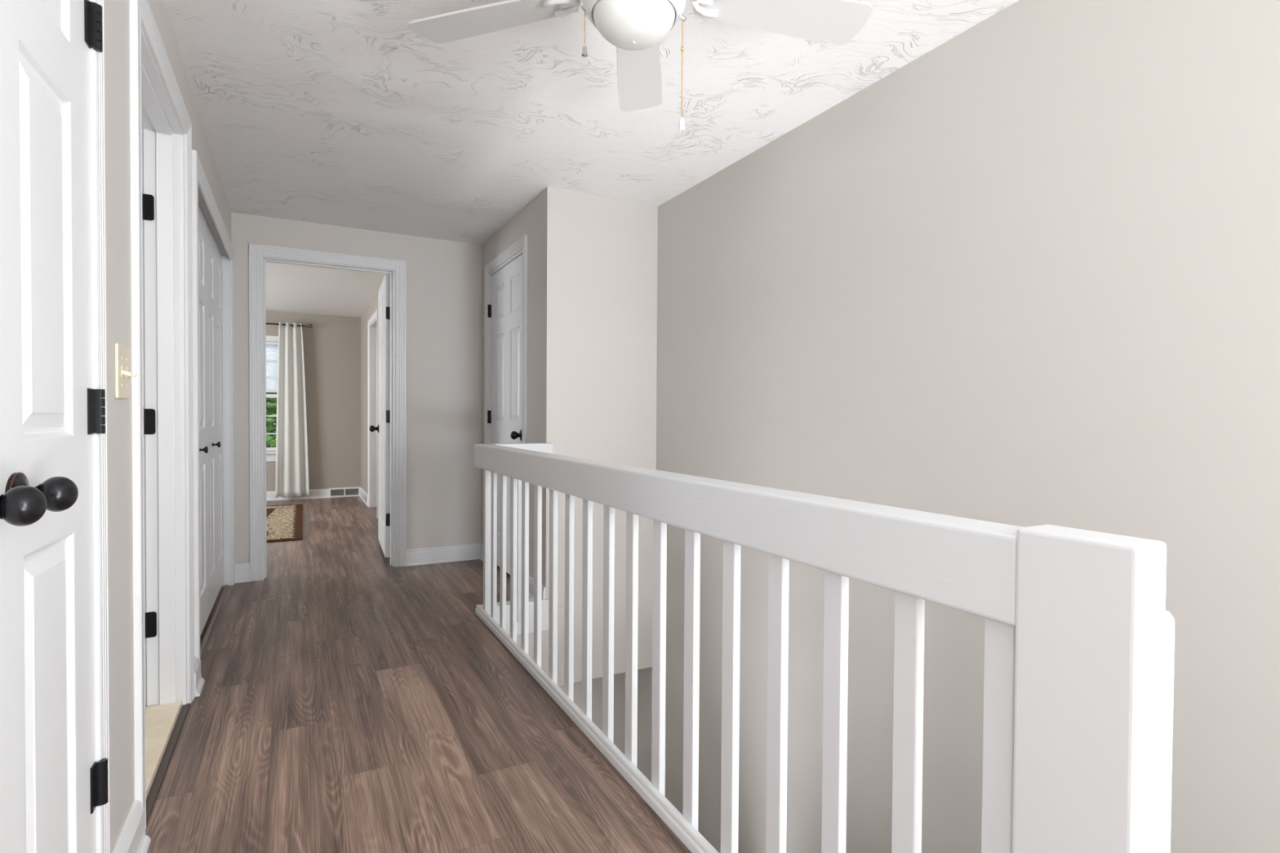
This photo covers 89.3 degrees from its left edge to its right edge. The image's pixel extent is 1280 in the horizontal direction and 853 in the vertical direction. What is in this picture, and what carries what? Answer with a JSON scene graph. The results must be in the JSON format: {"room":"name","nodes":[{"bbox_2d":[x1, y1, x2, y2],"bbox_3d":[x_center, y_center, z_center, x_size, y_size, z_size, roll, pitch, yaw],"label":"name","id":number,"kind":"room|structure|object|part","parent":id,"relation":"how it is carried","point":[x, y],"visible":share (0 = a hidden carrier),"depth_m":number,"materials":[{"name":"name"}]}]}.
{"room":"upstairs hallway landing","nodes":[
{"label":"upstairs hallway landing","id":0,"kind":"room"},
{"bbox_2d":[88,0,231,852],"bbox_3d":[-1.609,-0.139,2.166,0.115,2.286,4.100,0,1,-28],"label":"wall","id":1,"kind":"structure","parent":0,"point":[117,12],"depth_m":1.46,"materials":[{"name":"grey paint"}]},
{"bbox_2d":[0,0,108,852],"bbox_3d":[-0.959,0.003,1.075,0.108,2.023,0.422,0,1,-28],"label":"door","id":2,"kind":"structure","parent":1,"relation":"in","point":[52,785],"depth_m":1.04,"materials":[{"name":"white paint"}]},
{"bbox_2d":[0,485,47,526],"bbox_3d":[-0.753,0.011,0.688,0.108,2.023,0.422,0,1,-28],"label":"door knob","id":3,"kind":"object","parent":2,"relation":"attached to","point":[20,505],"depth_m":0.82,"materials":[{"name":"black metal"}]},
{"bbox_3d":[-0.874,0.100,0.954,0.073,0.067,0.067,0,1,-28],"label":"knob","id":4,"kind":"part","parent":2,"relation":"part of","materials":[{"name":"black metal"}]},
{"bbox_2d":[89,0,111,852],"bbox_3d":[-0.905,-0.021,0.855,0.127,2.102,0.960,0,1,-28],"label":"trim","id":5,"kind":"structure","parent":1,"relation":"attached to","point":[97,60],"depth_m":1.27,"materials":[{"name":"white paint"}]},
{"bbox_2d":[114,342,136,399],"bbox_3d":[-1.155,-0.122,1.462,0.024,0.120,0.116,0,1,-28],"label":"light switch","id":6,"kind":"object","parent":1,"relation":"attached to","point":[122,353],"visible":1,"depth_m":1.44,"materials":[{"name":"beige plastic"}]},
{"bbox_2d":[112,799,151,852],"bbox_3d":[-1.145,0.963,1.454,0.031,0.112,0.288,0,1,-28],"label":"baseboard","id":7,"kind":"structure","parent":1,"relation":"attached to","point":[132,838],"depth_m":1.51,"materials":[{"name":"white paint"}]},
{"bbox_2d":[142,126,146,706],"bbox_3d":[-1.545,-0.045,1.907,0.016,2.108,0.924,0,1,-28],"label":"trim","id":8,"kind":"structure","parent":1,"relation":"attached to","point":[142,126],"depth_m":2.26,"materials":[{"name":"white paint"}]},
{"bbox_2d":[142,193,156,638],"bbox_3d":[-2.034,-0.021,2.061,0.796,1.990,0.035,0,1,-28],"label":"door hinges","id":9,"kind":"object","parent":1,"relation":"in","point":[149,424],"depth_m":2.25,"materials":[{"name":"black metal"}]},
{"bbox_2d":[129,0,194,831],"bbox_3d":[-1.481,-0.045,1.942,0.130,2.108,0.924,0,1,-28],"label":"trim","id":10,"kind":"structure","parent":1,"relation":"attached to","point":[157,104],"depth_m":2.26,"materials":[{"name":"white paint"}]},
{"bbox_2d":[194,656,204,697],"bbox_3d":[-1.681,0.943,2.462,0.031,0.112,0.147,0,1,-28],"label":"baseboard","id":11,"kind":"structure","parent":1,"relation":"attached to","point":[199,682],"depth_m":2.45,"materials":[{"name":"white paint"}]},
{"bbox_2d":[198,204,208,635],"bbox_3d":[-1.966,-0.023,2.884,0.070,1.967,0.775,0,1,-28],"label":"door","id":12,"kind":"structure","parent":1,"relation":"in","point":[202,314],"depth_m":3.09,"materials":[{"name":"white paint"}]},
{"bbox_3d":[-1.968,0.105,2.920,0.039,0.033,0.033,0,1,-28],"label":"cabinet knob","id":13,"kind":"part","parent":12,"relation":"part of","materials":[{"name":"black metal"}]},
{"bbox_2d":[191,149,235,660],"bbox_3d":[-2.162,-0.043,3.224,0.131,2.053,1.724,0,1,-28],"label":"trim","id":14,"kind":"structure","parent":1,"relation":"attached to","point":[199,179],"depth_m":3.91,"materials":[{"name":"white paint"}]},
{"bbox_2d":[200,585,228,658],"bbox_3d":[-2.144,0.979,3.252,0.018,0.010,1.540,0,1,-28],"label":"trim","id":15,"kind":"structure","parent":1,"relation":"attached to","point":[220,602],"depth_m":3.24,"materials":[{"name":"brown"}]},
{"bbox_2d":[206,222,223,617],"bbox_3d":[-2.332,-0.036,3.571,0.070,1.967,0.775,0,1,-28],"label":"door","id":16,"kind":"structure","parent":1,"relation":"in","point":[214,256],"depth_m":3.52,"materials":[{"name":"white paint"}]},
{"bbox_3d":[-2.231,0.095,3.415,0.039,0.033,0.033,0,1,-28],"label":"cabinet knob","id":17,"kind":"part","parent":16,"relation":"part of","materials":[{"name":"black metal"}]},
{"bbox_2d":[266,310,360,491],"bbox_3d":[-4.229,-0.251,8.009,5.950,2.286,0.120,0,1,-28],"label":"wall","id":18,"kind":"structure","parent":0,"point":[332,345],"depth_m":8.12,"materials":[{"name":"beige paint"}]},
{"bbox_2d":[266,335,278,462],"bbox_3d":[-4.870,-0.333,7.638,1.310,1.515,0.170,0,1,-28],"label":"window","id":19,"kind":"structure","parent":18,"relation":"in","point":[270,456],"depth_m":7.83,"materials":[{"name":"white paint"}]},
{"bbox_3d":[-4.861,0.366,7.623,1.310,0.118,0.110,0,1,-28],"label":"sill","id":20,"kind":"part","parent":19,"relation":"part of","materials":[{"name":"white paint"}]},
{"bbox_3d":[-4.885,-0.360,7.667,1.146,1.328,0.045,0,1,-28],"label":"sash","id":21,"kind":"part","parent":19,"relation":"part of","materials":[{"name":"white paint"}]},
{"bbox_2d":[266,342,278,392],"bbox_3d":[-4.861,-0.715,7.619,1.138,0.606,0.032,0,1,-28],"label":"window blind","id":22,"kind":"object","parent":19,"relation":"attached to","point":[272,348],"visible":0.16,"depth_m":7.83,"materials":[{"name":"white"}]},
{"bbox_3d":[-4.862,-0.435,7.622,1.138,0.045,0.026,0,1,-28],"label":"rail","id":23,"kind":"part","parent":22,"relation":"part of","materials":[{"name":"white paint"}]},
{"bbox_3d":[-4.859,-1.004,7.614,1.138,0.028,0.032,0,1,-28],"label":"head rail","id":24,"kind":"part","parent":22,"relation":"part of","materials":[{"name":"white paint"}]},
{"bbox_3d":[-4.878,-0.383,7.652,1.280,1.415,0.138,0,1,-28],"label":"frame","id":25,"kind":"part","parent":19,"relation":"part of","materials":[{"name":"white paint"}]},
{"bbox_2d":[266,323,312,328],"bbox_3d":[-4.880,-1.208,7.524,1.923,0.089,0.092,0,1,-28],"label":"curtain rod","id":26,"kind":"object","parent":18,"relation":"attached to","point":[266,323],"visible":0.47,"depth_m":7.83,"materials":[{"name":"brown metal"}]},
{"bbox_3d":[-4.861,-1.223,7.490,1.750,0.016,0.016,0,1,-28],"label":"rod","id":27,"kind":"part","parent":26,"relation":"part of","materials":[{"name":"brown metal"}]},
{"bbox_2d":[275,321,309,498],"bbox_3d":[-4.214,-0.195,7.858,0.363,2.120,0.056,0,1,-28],"label":"curtain","id":28,"kind":"object","parent":26,"relation":"hanging from","point":[291,442],"visible":1,"depth_m":7.85,"materials":[{"name":"white fabric"}]},
{"bbox_2d":[266,488,328,501],"bbox_3d":[-5.363,0.841,7.348,3.322,0.112,0.022,0,1,-28],"label":"baseboard","id":29,"kind":"structure","parent":18,"relation":"attached to","point":[316,493],"depth_m":8.02,"materials":[{"name":"white paint"}]},
{"bbox_2d":[328,486,360,497],"bbox_3d":[-3.737,0.833,8.210,0.366,0.120,0.024,0,1,-28],"label":"air vent","id":30,"kind":"object","parent":18,"relation":"in","point":[340,491],"visible":0.99,"depth_m":8.20,"materials":[{"name":"white metal"}]},
{"bbox_2d":[330,488,343,495],"bbox_3d":[-3.813,0.832,8.174,0.150,0.078,0.015,0,1,-28],"label":"grille","id":31,"kind":"object","parent":30,"relation":"attached to","point":[333,491],"depth_m":8.17,"materials":[{"name":"grey metal"}]},
{"bbox_2d":[345,488,358,495],"bbox_3d":[-3.665,0.831,8.253,0.154,0.078,0.015,0,1,-28],"label":"grille","id":32,"kind":"object","parent":30,"relation":"attached to","point":[348,491],"depth_m":8.25,"materials":[{"name":"grey metal"}]},
{"bbox_2d":[231,212,482,564],"bbox_3d":[-1.518,-0.178,4.601,2.561,2.286,0.115,0,1,-28],"label":"wall","id":33,"kind":"structure","parent":0,"point":[444,277],"depth_m":4.55,"materials":[{"name":"grey paint"}]},
{"bbox_2d":[235,563,249,582],"bbox_3d":[-2.481,0.913,4.033,0.093,0.112,0.022,0,1,-28],"label":"baseboard","id":34,"kind":"structure","parent":33,"relation":"attached to","point":[242,571],"depth_m":4.03,"materials":[{"name":"white paint"}]},
{"bbox_2d":[248,243,406,581],"bbox_3d":[-2.052,-0.086,4.310,0.928,2.105,0.132,0,1,-28],"label":"trim","id":35,"kind":"structure","parent":33,"relation":"attached to","point":[259,254],"depth_m":4.21,"materials":[{"name":"white paint"}]},
{"bbox_2d":[368,274,390,557],"bbox_3d":[-1.922,-0.079,4.908,0.177,1.993,0.776,0,1,-28],"label":"door","id":36,"kind":"structure","parent":33,"relation":"in","point":[383,428],"depth_m":4.64,"materials":[{"name":"white paint"}]},
{"bbox_3d":[-2.121,0.017,5.174,0.073,0.067,0.067,0,1,-28],"label":"knob","id":37,"kind":"part","parent":36,"relation":"part of","materials":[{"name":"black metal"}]},
{"bbox_3d":[-1.938,-0.079,4.907,0.035,1.993,0.762,0,1,-25],"label":"panel","id":38,"kind":"part","parent":36,"relation":"part of","materials":[{"name":"white paint"}]},
{"bbox_2d":[406,542,482,566],"bbox_3d":[-1.386,0.910,4.615,0.531,0.112,0.022,0,1,-28],"label":"baseboard","id":39,"kind":"structure","parent":33,"relation":"attached to","point":[424,556],"depth_m":4.61,"materials":[{"name":"white paint"}]},
{"bbox_2d":[360,291,378,494],"bbox_3d":[-2.540,-0.215,6.481,0.115,2.286,4.165,0,1,-28],"label":"wall","id":40,"kind":"structure","parent":0,"point":[372,308],"depth_m":7.80,"materials":[{"name":"beige paint"}]},
{"bbox_2d":[359,487,368,506],"bbox_3d":[-3.332,0.845,7.831,0.022,0.112,1.035,0,1,-28],"label":"baseboard","id":41,"kind":"structure","parent":40,"relation":"attached to","point":[362,491],"depth_m":7.79,"materials":[{"name":"white paint"}]},
{"bbox_2d":[362,493,365,502],"bbox_3d":[-3.283,0.844,7.707,0.008,0.080,0.340,0,1,-28],"label":"air vent","id":42,"kind":"object","parent":40,"relation":"in","point":[363,495],"visible":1,"depth_m":7.65,"materials":[{"name":"white paint"}]},
{"bbox_2d":[368,309,377,518],"bbox_3d":[-2.806,-0.133,6.964,0.132,2.103,0.941,0,1,-28],"label":"door","id":43,"kind":"structure","parent":40,"relation":"attached to","point":[373,321],"depth_m":7.31,"materials":[{"name":"white paint"}]},
{"bbox_2d":[145,496,691,852],"bbox_3d":[-1.392,0.998,2.678,5.950,0.001,12.000,0,1,-28],"label":"floor","id":44,"kind":"structure","parent":0,"point":[350,700],"depth_m":2.14,"materials":[{"name":"brown wood"}]},
{"bbox_2d":[145,700,182,799],"bbox_3d":[-1.503,0.996,1.950,0.113,0.026,0.764,0,1,-28],"label":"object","id":45,"kind":"structure","parent":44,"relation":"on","point":[161,720],"depth_m":2.08,"materials":[{"name":"beige stone"}]},
{"bbox_2d":[146,702,190,825],"bbox_3d":[-1.461,1.005,2.014,0.022,0.008,0.837,0,1,-28],"label":"transition strip","id":46,"kind":"object","parent":44,"relation":"on","point":[153,792],"visible":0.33,"depth_m":1.93,"materials":[{"name":"brown wood"}]},
{"bbox_2d":[266,504,302,542],"bbox_3d":[-4.054,0.919,6.058,1.600,0.012,2.330,0,1,-27],"label":"area rug","id":47,"kind":"object","parent":44,"relation":"on","point":[284,522],"visible":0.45,"depth_m":6.16,"materials":[{"name":"beige carpet"}]},
{"bbox_2d":[474,442,1174,852],"bbox_3d":[0.013,0.619,2.161,0.404,1.027,3.042,0,1,-28],"label":"stair railing","id":48,"kind":"object","parent":44,"relation":"on","point":[1078,660],"visible":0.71,"depth_m":1.04,"materials":[{"name":"white paint"}]},
{"bbox_3d":[-0.632,0.150,3.469,0.314,0.122,0.103,0,1,-28],"label":"return rail","id":49,"kind":"part","parent":48,"relation":"part of","materials":[{"name":"white paint"}]},
{"bbox_3d":[-0.154,0.177,2.144,0.084,0.121,2.901,0,1,-28],"label":"handrail","id":50,"kind":"part","parent":48,"relation":"part of","materials":[{"name":"white paint"}]},
{"bbox_3d":[0.545,0.585,0.801,0.068,0.908,0.139,0,1,-28],"label":"newel post","id":51,"kind":"part","parent":48,"relation":"part of","materials":[{"name":"white paint"}]},
{"bbox_2d":[516,605,564,660],"bbox_3d":[-0.795,1.176,0.640,4.592,0.278,7.835,0,1,-28],"label":"wall","id":52,"kind":"structure","parent":0,"point":[544,634],"depth_m":3.54,"materials":[{"name":"grey paint"}]},
{"bbox_2d":[482,186,657,685],"bbox_3d":[-0.679,0.056,4.205,1.037,2.731,1.380,0,1,-28],"label":"wall","id":53,"kind":"structure","parent":0,"point":[592,260],"depth_m":3.68,"materials":[{"name":"grey paint"}]},
{"bbox_2d":[480,543,483,561],"bbox_3d":[-1.133,0.910,4.683,0.022,0.112,0.096,0,1,-28],"label":"baseboard","id":54,"kind":"structure","parent":53,"relation":"attached to","point":[482,547],"depth_m":4.70,"materials":[{"name":"white paint"}]},
{"bbox_2d":[487,254,522,574],"bbox_3d":[-0.888,-0.049,4.227,0.106,2.005,0.783,0,1,-28],"label":"door","id":55,"kind":"structure","parent":53,"relation":"in","point":[505,309],"depth_m":4.22,"materials":[{"name":"white paint"}]},
{"bbox_3d":[-0.749,0.053,3.930,0.072,0.067,0.067,0,1,-28],"label":"knob","id":56,"kind":"part","parent":55,"relation":"part of","materials":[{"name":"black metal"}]},
{"bbox_2d":[484,235,527,444],"bbox_3d":[-0.843,-0.078,4.245,0.116,2.107,0.914,0,1,-28],"label":"trim","id":57,"kind":"structure","parent":53,"relation":"attached to","point":[519,247],"depth_m":4.17,"materials":[{"name":"white paint"}]},
{"bbox_2d":[528,575,545,598],"bbox_3d":[-0.604,0.930,3.687,0.022,0.112,0.332,0,1,-28],"label":"baseboard","id":58,"kind":"structure","parent":53,"relation":"attached to","point":[531,579],"depth_m":3.71,"materials":[{"name":"white paint"}]},
{"bbox_2d":[163,0,1018,317],"bbox_3d":[-1.422,-1.328,2.616,6.050,0.080,12.200,0,1,-28],"label":"ceiling","id":59,"kind":"structure","parent":0,"point":[337,113],"depth_m":2.60,"materials":[{"name":"white paint"}]},
{"bbox_2d":[407,0,872,132],"bbox_3d":[0.008,-0.991,1.550,1.211,0.542,1.189,0,1,-28],"label":"ceiling fan","id":60,"kind":"object","parent":59,"relation":"hanging from","point":[636,28],"visible":1,"depth_m":1.67,"materials":[{"name":"white metal"}]},
{"bbox_3d":[-0.387,-1.070,1.699,0.463,0.031,0.141,1,1,19],"label":"fan blade","id":61,"kind":"part","parent":60,"relation":"part of","materials":[{"name":"white"}]},
{"bbox_3d":[-0.167,-1.075,1.625,0.131,0.058,0.084,1,1,19],"label":"blade arm","id":62,"kind":"part","parent":60,"relation":"part of","materials":[{"name":"white metal"}]},
{"bbox_3d":[-0.134,-0.971,1.572,0.003,0.096,0.004,0,1,-28],"label":"pull chain","id":63,"kind":"part","parent":60,"relation":"part of","materials":[{"name":"gold metal"}]},
{"bbox_3d":[-0.134,-0.911,1.573,0.015,0.024,0.015,0,1,-28],"label":"pull knob","id":64,"kind":"part","parent":60,"relation":"part of","materials":[{"name":"silver metal"}]},
{"bbox_3d":[-0.015,-0.974,1.572,0.203,0.084,0.203,0,1,-28],"label":"lamp shade","id":65,"kind":"part","parent":60,"relation":"part of","materials":[{"name":"white glass"}]},
{"bbox_3d":[-0.002,-1.072,1.965,0.141,0.031,0.463,0,1,2],"label":"fan blade","id":66,"kind":"part","parent":60,"relation":"part of","materials":[{"name":"white"}]},
{"bbox_3d":[0.103,-0.871,1.574,0.003,0.242,0.004,0,1,-28],"label":"pull chain","id":67,"kind":"part","parent":60,"relation":"part of","materials":[{"name":"gold metal"}]},
{"bbox_3d":[0.102,-0.735,1.576,0.014,0.031,0.014,0,1,-28],"label":"pull knob","id":68,"kind":"part","parent":60,"relation":"part of","materials":[{"name":"white plastic"}]},
{"bbox_2d":[678,13,686,22],"bbox_3d":[0.103,-0.992,1.572,0.020,0.019,0.012,0,1,0],"label":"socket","id":69,"kind":"object","parent":60,"relation":"attached to","point":[681,15],"depth_m":1.57,"materials":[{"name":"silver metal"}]},
{"bbox_3d":[0.152,-1.073,1.603,0.136,0.058,0.087,0,1,-28],"label":"blade arm","id":70,"kind":"part","parent":60,"relation":"part of","materials":[{"name":"white metal"}]},
{"bbox_3d":[0.368,-1.065,1.668,0.463,0.031,0.141,0,1,-14],"label":"fan blade","id":71,"kind":"part","parent":60,"relation":"part of","materials":[{"name":"white"}]},
{"bbox_2d":[558,0,1279,852],"bbox_3d":[1.167,1.232,1.947,0.100,4.986,8.500,0,1,-28],"label":"wall","id":72,"kind":"structure","parent":0,"point":[1025,273],"depth_m":2.00,"materials":[{"name":"grey paint"}]},
{"bbox_3d":[-9.206,3.509,17.336,24.000,0.200,20.870,0,1,-28],"label":"floor","id":73,"kind":"structure","parent":0,"visible":0},
{"bbox_2d":[266,392,276,447],"bbox_3d":[-6.237,1.019,10.982,3.542,5.035,2.573,0,1,-28],"label":"tree","id":74,"kind":"object","parent":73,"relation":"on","point":[271,407],"visible":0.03,"depth_m":10.25,"materials":[{"name":"green plant"}]}
]}

